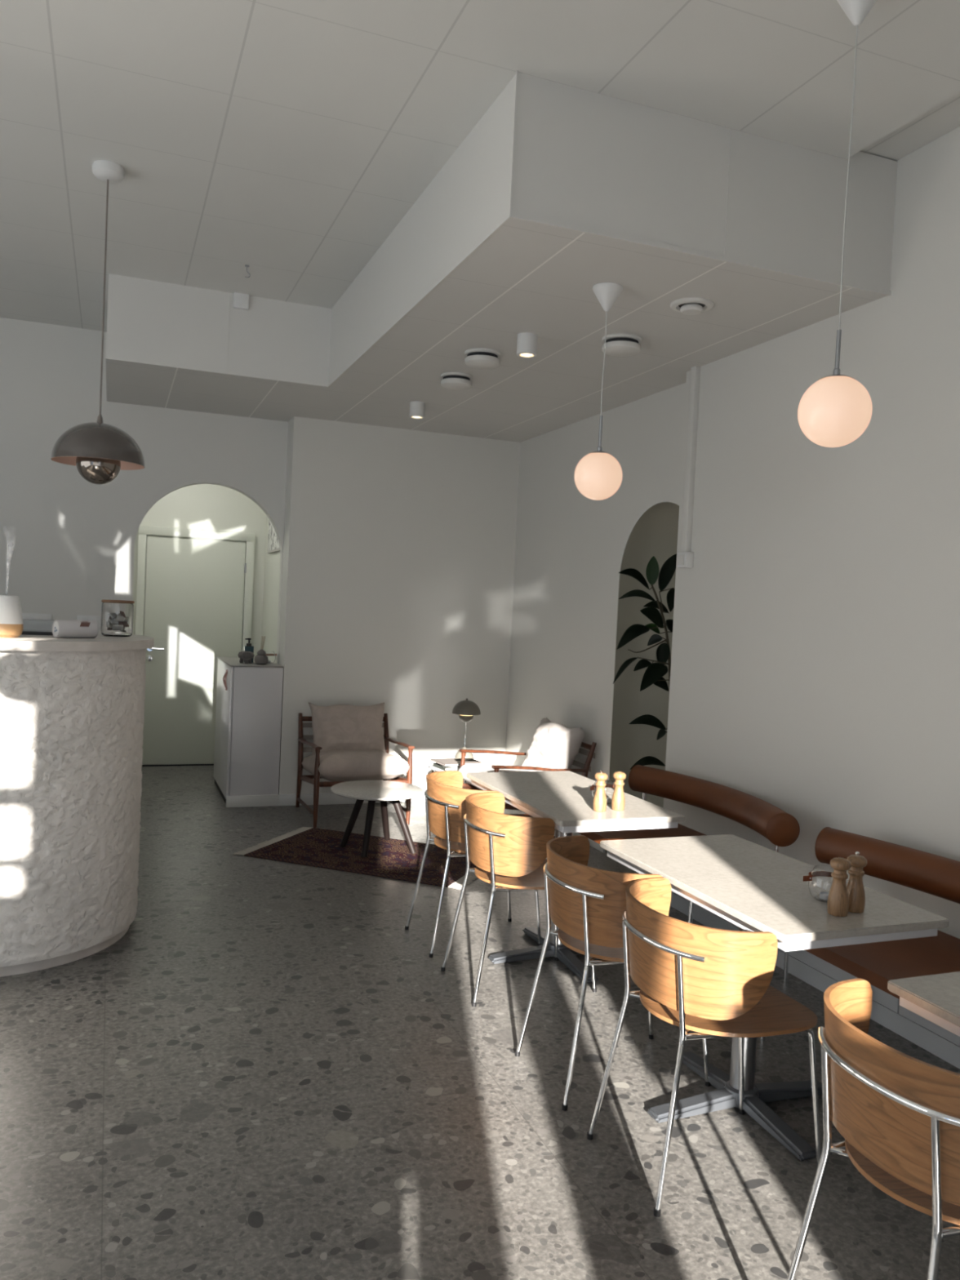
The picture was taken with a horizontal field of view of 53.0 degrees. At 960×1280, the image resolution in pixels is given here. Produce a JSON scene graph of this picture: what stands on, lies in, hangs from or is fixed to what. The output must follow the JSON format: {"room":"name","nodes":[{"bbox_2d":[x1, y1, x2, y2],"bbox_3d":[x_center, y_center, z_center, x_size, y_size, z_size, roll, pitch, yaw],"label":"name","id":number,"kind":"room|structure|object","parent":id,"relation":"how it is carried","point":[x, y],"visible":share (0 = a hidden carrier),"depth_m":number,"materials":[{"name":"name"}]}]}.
{"room":"cafe","nodes":[
{"label":"cafe","id":0,"kind":"room"},
{"bbox_2d":[0,317,288,663],"bbox_3d":[-3.942,-0.547,6.506,5.700,3.390,0.110,2,2,-21],"label":"wall","id":1,"kind":"structure","parent":0,"point":[71,539],"depth_m":6.84,"materials":[{"name":"white paint"}]},
{"bbox_2d":[22,613,52,619],"bbox_3d":[-3.119,-0.166,6.775,0.189,0.042,0.015,2,2,-21],"label":"wall socket","id":2,"kind":"object","parent":1,"relation":"attached to","point":[25,615],"visible":0.36,"depth_m":6.77,"materials":[{"name":"white plastic"}]},
{"bbox_2d":[29,615,37,619],"bbox_3d":[-3.142,-0.147,6.761,0.052,0.052,0.003,2,2,-21],"label":"outlet","id":3,"kind":"object","parent":2,"relation":"attached to","point":[32,617],"depth_m":6.76,"materials":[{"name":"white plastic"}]},
{"bbox_2d":[41,615,49,619],"bbox_3d":[-3.067,-0.145,6.790,0.052,0.052,0.003,2,2,-21],"label":"outlet","id":4,"kind":"object","parent":2,"relation":"attached to","point":[43,617],"depth_m":6.79,"materials":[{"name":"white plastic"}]},
{"bbox_2d":[76,614,101,626],"bbox_3d":[-2.804,-0.136,6.898,0.160,0.080,0.015,2,2,-21],"label":"wall socket","id":5,"kind":"object","parent":1,"relation":"attached to","point":[97,619],"visible":0.56,"depth_m":6.90,"materials":[{"name":"white plastic"}]},
{"bbox_2d":[91,617,98,623],"bbox_3d":[-2.764,-0.135,6.907,0.052,0.052,0.003,2,2,-21],"label":"outlet","id":6,"kind":"object","parent":5,"relation":"attached to","point":[96,620],"depth_m":6.91,"materials":[{"name":"white plastic"}]},
{"bbox_2d":[132,484,279,662],"bbox_3d":[-2.530,-0.309,7.968,2.000,2.950,1.600,2,2,-21],"label":"wall","id":7,"kind":"structure","parent":0,"point":[210,507],"depth_m":8.71,"materials":[{"name":"white"}]},
{"bbox_2d":[134,525,254,766],"bbox_3d":[-2.583,0.073,8.676,1.007,2.135,0.097,2,2,-21],"label":"door","id":8,"kind":"structure","parent":7,"relation":"in","point":[194,587],"depth_m":8.67,"materials":[{"name":"white paint"}]},
{"bbox_2d":[267,518,279,553],"bbox_3d":[-1.741,-0.927,8.239,0.022,0.340,0.840,2,2,-21],"label":"picture","id":9,"kind":"object","parent":7,"relation":"attached to","point":[273,540],"visible":0.32,"depth_m":8.39,"materials":[{"name":"grey paper"}]},
{"bbox_2d":[278,416,520,794],"bbox_3d":[-0.363,-0.421,7.749,2.424,3.390,0.350,2,2,-21],"label":"wall","id":10,"kind":"structure","parent":0,"point":[398,560],"depth_m":7.46,"materials":[{"name":"white paint"}]},
{"bbox_2d":[226,791,425,807],"bbox_3d":[-0.834,1.222,7.457,2.208,0.085,0.014,2,2,-21],"label":"baseboard","id":11,"kind":"structure","parent":10,"relation":"attached to","point":[242,801],"depth_m":7.21,"materials":[{"name":"white paint"}]},
{"bbox_2d":[0,765,959,1279],"bbox_3d":[-1.831,1.376,3.925,7.900,0.080,10.100,2,2,-21],"label":"floor","id":12,"kind":"structure","parent":0,"point":[268,1075],"depth_m":2.95,"materials":[{"name":"stone"}]},
{"bbox_2d":[0,631,154,977],"bbox_3d":[-3.152,0.605,3.898,3.428,1.338,1.256,2,2,-21],"label":"counter","id":13,"kind":"object","parent":12,"relation":"on","point":[72,710],"depth_m":3.92,"materials":[{"name":"paint"}]},
{"bbox_2d":[0,595,22,637],"bbox_3d":[-1.968,-0.099,3.979,0.143,0.173,0.143,2,2,-21],"label":"diffuser","id":14,"kind":"object","parent":13,"relation":"on","point":[11,612],"visible":1,"depth_m":3.94,"materials":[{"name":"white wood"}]},
{"bbox_2d":[21,630,53,635],"bbox_3d":[-2.005,-0.034,4.333,0.260,0.015,0.180,2,2,-26],"label":"tablet","id":15,"kind":"object","parent":13,"relation":"on","point":[24,632],"visible":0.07,"depth_m":4.26,"materials":[{"name":"black plastic"}]},
{"bbox_2d":[22,618,54,631],"bbox_3d":[-2.263,-0.074,4.618,0.510,0.052,0.250,2,2,-21],"label":"storage box","id":16,"kind":"object","parent":13,"relation":"on","point":[28,624],"visible":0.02,"depth_m":4.56,"materials":[{"name":"grey"}]},
{"bbox_2d":[52,619,98,638],"bbox_3d":[-1.747,-0.047,4.153,0.077,0.077,0.170,5,3,45],"label":"tube","id":17,"kind":"object","parent":13,"relation":"on","point":[60,628],"visible":1,"depth_m":4.12,"materials":[{"name":"grey cardboard"}]},
{"bbox_2d":[0,631,154,651],"bbox_3d":[-3.121,-0.044,3.877,3.428,0.038,1.256,2,2,-21],"label":"countertop","id":18,"kind":"structure","parent":13,"relation":"on","point":[23,642],"depth_m":3.93,"materials":[{"name":"white stone"}]},
{"bbox_2d":[101,599,134,636],"bbox_3d":[-1.694,-0.102,4.492,0.144,0.169,0.144,1,2,-38],"label":"glass jar","id":19,"kind":"object","parent":13,"relation":"on","point":[117,615],"visible":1,"depth_m":4.43,"materials":[{"name":"clear glass"}]},
{"bbox_2d":[213,656,283,804],"bbox_3d":[-1.849,0.689,7.555,0.407,1.048,0.963,2,2,-21],"label":"base cabinet","id":20,"kind":"object","parent":12,"relation":"on","point":[249,696],"visible":0.95,"depth_m":7.13,"materials":[{"name":"white paint"}]},
{"bbox_2d":[237,651,254,663],"bbox_3d":[-1.775,0.130,7.293,0.124,0.092,0.125,2,2,-21],"label":"animal figurine","id":21,"kind":"object","parent":20,"relation":"on","point":[246,656],"visible":1,"depth_m":7.25,"materials":[{"name":"grey ceramic"}]},
{"bbox_2d":[243,637,253,662],"bbox_3d":[-1.783,0.078,7.416,0.068,0.188,0.068,2,2,-21],"label":"soap bottle","id":22,"kind":"object","parent":20,"relation":"on","point":[248,647],"visible":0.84,"depth_m":7.39,"materials":[{"name":"teal"}]},
{"bbox_2d":[253,648,268,664],"bbox_3d":[-1.645,0.127,7.236,0.104,0.115,0.104,2,2,-21],"label":"jar","id":23,"kind":"object","parent":20,"relation":"on","point":[260,658],"visible":1,"depth_m":7.20,"materials":[{"name":"grey ceramic"}]},
{"bbox_2d":[260,635,265,648],"bbox_3d":[-1.724,0.070,7.556,0.053,0.200,0.052,4,2,27],"label":"reed diffuser","id":24,"kind":"object","parent":20,"relation":"on","point":[262,642],"visible":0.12,"depth_m":7.56,"materials":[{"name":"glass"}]},
{"bbox_2d":[265,651,276,663],"bbox_3d":[-1.633,0.134,7.418,0.111,0.091,0.123,3,2,6],"label":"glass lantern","id":25,"kind":"object","parent":20,"relation":"on","point":[271,655],"visible":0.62,"depth_m":7.38,"materials":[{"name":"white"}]},
{"bbox_2d":[295,702,414,827],"bbox_3d":[-0.922,0.879,6.994,0.728,0.796,0.753,2,2,-21],"label":"lounge chair","id":26,"kind":"object","parent":12,"relation":"on","point":[348,744],"visible":0.99,"depth_m":7.01,"materials":[{"name":"beige fabric"}]},
{"bbox_2d":[307,702,386,755],"bbox_3d":[-0.979,0.684,7.169,0.595,0.424,0.278,2,2,-21],"label":"cushion","id":27,"kind":"object","parent":26,"relation":"on","point":[337,727],"depth_m":7.09,"materials":[{"name":"beige fabric"}]},
{"bbox_2d":[302,749,408,781],"bbox_3d":[-0.907,0.906,6.959,0.671,0.242,0.674,2,2,-21],"label":"seat cushion","id":28,"kind":"object","parent":26,"relation":"on","point":[332,765],"depth_m":6.73,"materials":[{"name":"beige fabric"}]},
{"bbox_2d":[232,826,477,889],"bbox_3d":[-0.654,1.320,5.916,1.488,0.008,0.831,3,2,20],"label":"oriental rug","id":29,"kind":"object","parent":12,"relation":"on","point":[393,859],"visible":0.77,"depth_m":5.84,"materials":[{"name":"red carpet"}]},
{"bbox_2d":[330,780,423,857],"bbox_3d":[-0.654,1.125,6.038,0.580,0.389,0.580,2,2,-21],"label":"coffee table","id":30,"kind":"object","parent":29,"relation":"on","point":[371,791],"visible":1,"depth_m":5.98,"materials":[{"name":"stone"}]},
{"bbox_2d":[429,764,469,783],"bbox_3d":[-0.177,1.127,7.219,0.433,0.347,0.433,2,2,-21],"label":"wire side table","id":31,"kind":"object","parent":12,"relation":"on","point":[431,766],"visible":0.02,"depth_m":7.11,"materials":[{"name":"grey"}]},
{"bbox_2d":[432,762,459,770],"bbox_3d":[-0.170,0.943,7.191,0.300,0.022,0.220,2,2,-27],"label":"book","id":32,"kind":"object","parent":31,"relation":"on","point":[434,764],"visible":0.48,"depth_m":7.07,"materials":[{"name":"grey paper"}]},
{"bbox_2d":[435,762,459,767],"bbox_3d":[-0.169,0.924,7.190,0.280,0.016,0.210,2,2,-18],"label":"book","id":33,"kind":"object","parent":32,"relation":"on","point":[436,762],"visible":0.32,"depth_m":7.07,"materials":[{"name":"grey paper"}]},
{"bbox_2d":[430,758,484,765],"bbox_3d":[-0.169,0.910,7.190,0.330,0.012,0.250,2,2,-28],"label":"book","id":34,"kind":"object","parent":33,"relation":"on","point":[444,762],"visible":0.77,"depth_m":7.14,"materials":[{"name":"grey paper"}]},
{"bbox_2d":[452,697,480,760],"bbox_3d":[-0.109,0.672,7.265,0.216,0.464,0.216,2,2,-21],"label":"table lamp","id":35,"kind":"object","parent":34,"relation":"on","point":[466,709],"visible":0.97,"depth_m":7.21,"materials":[{"name":"grey metal"}]},
{"bbox_2d":[404,770,541,957],"bbox_3d":[-0.016,1.025,4.508,0.554,0.753,0.523,2,2,-21],"label":"dining chair","id":36,"kind":"object","parent":12,"relation":"on","point":[445,796],"visible":0.69,"depth_m":4.34,"materials":[{"name":"brown wood"}]},
{"bbox_2d":[440,791,596,1006],"bbox_3d":[0.177,1.051,4.007,0.554,0.753,0.523,2,2,-21],"label":"dining chair","id":37,"kind":"object","parent":12,"relation":"on","point":[509,851],"visible":0.89,"depth_m":3.79,"materials":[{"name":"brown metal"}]},
{"bbox_2d":[457,717,596,838],"bbox_3d":[0.298,0.952,6.544,0.753,0.796,0.728,2,2,-20],"label":"lounge chair","id":38,"kind":"object","parent":12,"relation":"on","point":[554,746],"visible":0.54,"depth_m":6.44,"materials":[{"name":"white fabric"}]},
{"bbox_2d":[457,762,534,790],"bbox_3d":[0.261,0.975,6.530,0.674,0.242,0.671,2,2,-20],"label":"seat cushion","id":39,"kind":"object","parent":38,"relation":"on","point":[464,768],"depth_m":6.61,"materials":[{"name":"grey fabric"}]},
{"bbox_2d":[521,717,585,771],"bbox_3d":[0.490,0.772,6.599,0.278,0.424,0.595,2,2,-20],"label":"cushion","id":40,"kind":"object","parent":38,"relation":"on","point":[553,744],"depth_m":6.43,"materials":[{"name":"grey fabric"}]},
{"bbox_2d":[466,770,684,982],"bbox_3d":[0.368,1.053,4.322,0.660,0.740,1.065,2,2,-21],"label":"cafe table","id":41,"kind":"object","parent":12,"relation":"on","point":[565,797],"visible":0.67,"depth_m":4.18,"materials":[{"name":"beige stone"}]},
{"bbox_2d":[592,769,608,812],"bbox_3d":[0.494,0.616,3.943,0.056,0.168,0.056,4,2,40],"label":"wooden mill","id":42,"kind":"object","parent":41,"relation":"on","point":[599,804],"visible":1,"depth_m":3.92,"materials":[{"name":"brown wood"}]},
{"bbox_2d":[590,779,614,804],"bbox_3d":[0.526,0.651,4.119,0.116,0.093,0.109,3,2,3],"label":"glass lantern","id":43,"kind":"object","parent":41,"relation":"on","point":[610,787],"visible":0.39,"depth_m":4.08,"materials":[{"name":"white"}]},
{"bbox_2d":[611,771,626,810],"bbox_3d":[0.575,0.624,3.983,0.056,0.158,0.056,4,3,43],"label":"wooden mill","id":44,"kind":"object","parent":41,"relation":"on","point":[618,801],"visible":1,"depth_m":3.96,"materials":[{"name":"brown wood"}]},
{"bbox_2d":[515,835,710,1111],"bbox_3d":[0.465,1.089,3.259,0.554,0.753,0.523,2,2,-21],"label":"dining chair","id":45,"kind":"object","parent":12,"relation":"on","point":[587,904],"visible":0.77,"depth_m":3.08,"materials":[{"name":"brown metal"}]},
{"bbox_2d":[613,553,676,769],"bbox_3d":[1.030,0.438,5.814,0.575,1.934,0.270,2,2,-21],"label":"fig","id":46,"kind":"object","parent":12,"relation":"on","point":[654,673],"visible":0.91,"depth_m":5.79,"materials":[{"name":"green plant"}]},
{"bbox_2d":[578,764,799,981],"bbox_3d":[0.939,1.069,4.572,0.600,0.750,1.256,2,2,-21],"label":"upholstered bench","id":47,"kind":"object","parent":12,"relation":"on","point":[780,828],"visible":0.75,"depth_m":4.64,"materials":[{"name":"leather"}]},
{"bbox_2d":[586,876,822,1217],"bbox_3d":[0.659,1.115,2.752,0.554,0.753,0.523,2,2,-21],"label":"dining chair","id":48,"kind":"object","parent":12,"relation":"on","point":[710,982],"visible":1,"depth_m":2.56,"materials":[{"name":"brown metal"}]},
{"bbox_2d":[600,834,948,1160],"bbox_3d":[0.852,1.117,3.069,0.660,0.740,1.015,2,2,-21],"label":"cafe table","id":49,"kind":"object","parent":12,"relation":"on","point":[753,886],"visible":0.85,"depth_m":2.97,"materials":[{"name":"beige stone"}]},
{"bbox_2d":[803,865,847,902],"bbox_3d":[1.014,0.717,2.818,0.107,0.093,0.117,4,2,31],"label":"glass lantern","id":50,"kind":"object","parent":49,"relation":"on","point":[820,880],"visible":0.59,"depth_m":2.79,"materials":[{"name":"white"}]},
{"bbox_2d":[827,857,850,916],"bbox_3d":[1.003,0.687,2.686,0.056,0.158,0.056,3,2,19],"label":"wooden mill","id":51,"kind":"object","parent":49,"relation":"on","point":[837,899],"visible":1,"depth_m":2.67,"materials":[{"name":"brown wood"}]},
{"bbox_2d":[846,851,866,913],"bbox_3d":[1.066,0.684,2.727,0.056,0.168,0.056,2,2,-20],"label":"wooden mill","id":52,"kind":"object","parent":49,"relation":"on","point":[855,891],"visible":0.91,"depth_m":2.71,"materials":[{"name":"brown wood"}]},
{"bbox_2d":[760,826,959,1041],"bbox_3d":[1.523,1.147,3.052,0.600,0.750,1.587,2,2,-21],"label":"upholstered bench","id":53,"kind":"object","parent":12,"relation":"on","point":[877,963],"visible":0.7,"depth_m":3.31,"materials":[{"name":"leather"}]},
{"bbox_2d":[786,978,959,1279],"bbox_3d":[0.964,1.156,1.974,0.554,0.753,0.523,2,2,-21],"label":"dining chair","id":54,"kind":"object","parent":12,"relation":"on","point":[896,1113],"visible":1,"depth_m":1.85,"materials":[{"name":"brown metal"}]},
{"bbox_2d":[887,971,959,1036],"bbox_3d":[1.356,1.181,1.850,0.660,0.740,1.005,2,2,-21],"label":"cafe table","id":55,"kind":"object","parent":12,"relation":"on","point":[935,998],"visible":1,"depth_m":2.14,"materials":[{"name":"beige stone"}]},
{"bbox_2d":[0,0,959,332],"bbox_3d":[-1.363,-2.063,3.017,7.900,0.110,8.400,2,2,-21],"label":"ceiling","id":56,"kind":"structure","parent":0,"point":[286,140],"depth_m":3.50,"materials":[{"name":"paint"}]},
{"bbox_2d":[50,160,144,484],"bbox_3d":[-1.647,-1.371,4.203,0.384,1.376,0.384,2,2,-21],"label":"dome pendant","id":57,"kind":"object","parent":56,"relation":"hanging from","point":[99,451],"visible":1,"depth_m":4.14,"materials":[{"name":"grey metal"}]},
{"bbox_2d":[244,264,250,277],"bbox_3d":[-1.296,-2.049,5.351,0.024,0.066,0.028,4,2,34],"label":"ceiling hook","id":58,"kind":"object","parent":56,"relation":"attached to","point":[246,265],"visible":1,"depth_m":5.35,"materials":[{"name":"silver metal"}]},
{"bbox_2d":[797,0,876,447],"bbox_3d":[1.071,-1.227,2.815,0.207,1.318,0.207,2,2,-21],"label":"globe pendant","id":59,"kind":"object","parent":56,"relation":"hanging from","point":[836,410],"visible":1,"depth_m":2.77,"materials":[{"name":"glass"}]},
{"bbox_2d":[505,382,685,850],"bbox_3d":[0.734,-0.090,6.579,0.001,2.910,2.850,2,2,-21],"label":"wall","id":60,"kind":"structure","parent":0,"point":[570,547],"depth_m":6.74,"materials":[{"name":"white paint"}]},
{"bbox_2d":[604,502,679,853],"bbox_3d":[1.203,0.297,5.830,0.360,2.230,0.950,2,2,-21],"label":"wall","id":61,"kind":"structure","parent":0,"point":[655,534],"depth_m":6.22,"materials":[{"name":"beige paint"}]},
{"bbox_2d":[572,832,604,852],"bbox_3d":[0.500,1.298,7.046,0.012,0.085,1.715,2,2,-21],"label":"baseboard","id":62,"kind":"structure","parent":61,"relation":"attached to","point":[592,843],"depth_m":6.36,"materials":[{"name":"white paint"}]},
{"bbox_2d":[663,126,959,938],"bbox_3d":[2.195,-0.165,2.927,0.350,3.440,5.300,2,2,-21],"label":"wall","id":63,"kind":"structure","parent":0,"point":[815,671],"depth_m":4.10,"materials":[{"name":"white paint"}]},
{"bbox_2d":[106,71,897,442],"bbox_3d":[-0.390,-1.820,5.452,3.217,0.535,4.380,2,2,-21],"label":"soffit","id":64,"kind":"object","parent":63,"relation":"attached to","point":[583,157],"depth_m":4.14,"materials":[{"name":"white paint"}]},
{"bbox_2d":[232,292,248,310],"bbox_3d":[-1.454,-2.061,5.851,0.092,0.092,0.030,2,2,-21],"label":"junction box","id":65,"kind":"object","parent":64,"relation":"attached to","point":[241,300],"visible":1,"depth_m":5.84,"materials":[{"name":"white plastic"}]},
{"bbox_2d":[409,400,425,418],"bbox_3d":[-0.420,-1.538,6.431,0.100,0.098,0.100,2,2,-21],"label":"ceiling spotlight","id":66,"kind":"object","parent":64,"relation":"attached to","point":[416,408],"visible":1,"depth_m":6.39,"materials":[{"name":"white plastic"}]},
{"bbox_2d":[440,371,472,390],"bbox_3d":[-0.138,-1.514,5.629,0.190,0.066,0.190,2,2,-21],"label":"air vent","id":67,"kind":"object","parent":64,"relation":"attached to","point":[455,380],"visible":1,"depth_m":5.57,"materials":[{"name":"white paint"}]},
{"bbox_2d":[464,347,500,368],"bbox_3d":[0.013,-1.489,5.098,0.192,0.066,0.192,2,2,-21],"label":"air vent","id":68,"kind":"object","parent":64,"relation":"attached to","point":[477,357],"visible":1,"depth_m":5.04,"materials":[{"name":"white paint"}]},
{"bbox_2d":[516,332,537,357],"bbox_3d":[0.232,-1.450,4.734,0.100,0.098,0.100,2,2,-21],"label":"ceiling spotlight","id":69,"kind":"object","parent":64,"relation":"attached to","point":[526,344],"visible":1,"depth_m":4.69,"materials":[{"name":"white plastic"}]},
{"bbox_2d":[573,282,622,500],"bbox_3d":[0.509,-1.022,3.999,0.200,0.878,0.200,2,2,-21],"label":"globe pendant","id":70,"kind":"object","parent":64,"relation":"hanging from","point":[597,476],"visible":1,"depth_m":3.95,"materials":[{"name":"white glass"}]},
{"bbox_2d":[601,333,641,356],"bbox_3d":[0.694,-1.444,4.719,0.196,0.066,0.196,2,2,-21],"label":"air vent","id":71,"kind":"object","parent":64,"relation":"attached to","point":[617,344],"visible":0.98,"depth_m":4.66,"materials":[{"name":"white paint"}]},
{"bbox_2d":[670,297,713,315],"bbox_3d":[0.913,-1.430,4.149,0.184,0.036,0.184,2,2,-21],"label":"air vent","id":72,"kind":"object","parent":64,"relation":"attached to","point":[691,305],"visible":1,"depth_m":4.11,"materials":[{"name":"white paint"}]},
{"bbox_2d":[226,70,891,387],"bbox_3d":[-0.217,-1.757,4.519,3.723,0.493,1.467,4,2,39],"label":"trim","id":73,"kind":"structure","parent":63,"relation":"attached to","point":[510,215],"depth_m":3.61,"materials":[{"name":"white paint"}]},
{"bbox_2d":[676,551,693,568],"bbox_3d":[1.108,-0.432,5.203,0.055,0.084,0.090,2,2,-21],"label":"light switch","id":74,"kind":"object","parent":63,"relation":"attached to","point":[684,559],"visible":1,"depth_m":5.17,"materials":[{"name":"white plastic"}]},
{"bbox_2d":[680,365,700,551],"bbox_3d":[1.139,-0.972,5.198,0.034,1.000,0.048,2,2,-21],"label":"cable trunking","id":75,"kind":"object","parent":63,"relation":"attached to","point":[694,394],"visible":0.86,"depth_m":5.18,"materials":[{"name":"white paint"}]},
{"bbox_2d":[670,890,959,1069],"bbox_3d":[1.769,1.375,3.314,0.068,0.300,4.380,2,2,-21],"label":"bench base","id":76,"kind":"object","parent":63,"relation":"attached to","point":[886,1011],"depth_m":3.77,"materials":[{"name":"grey paint"}]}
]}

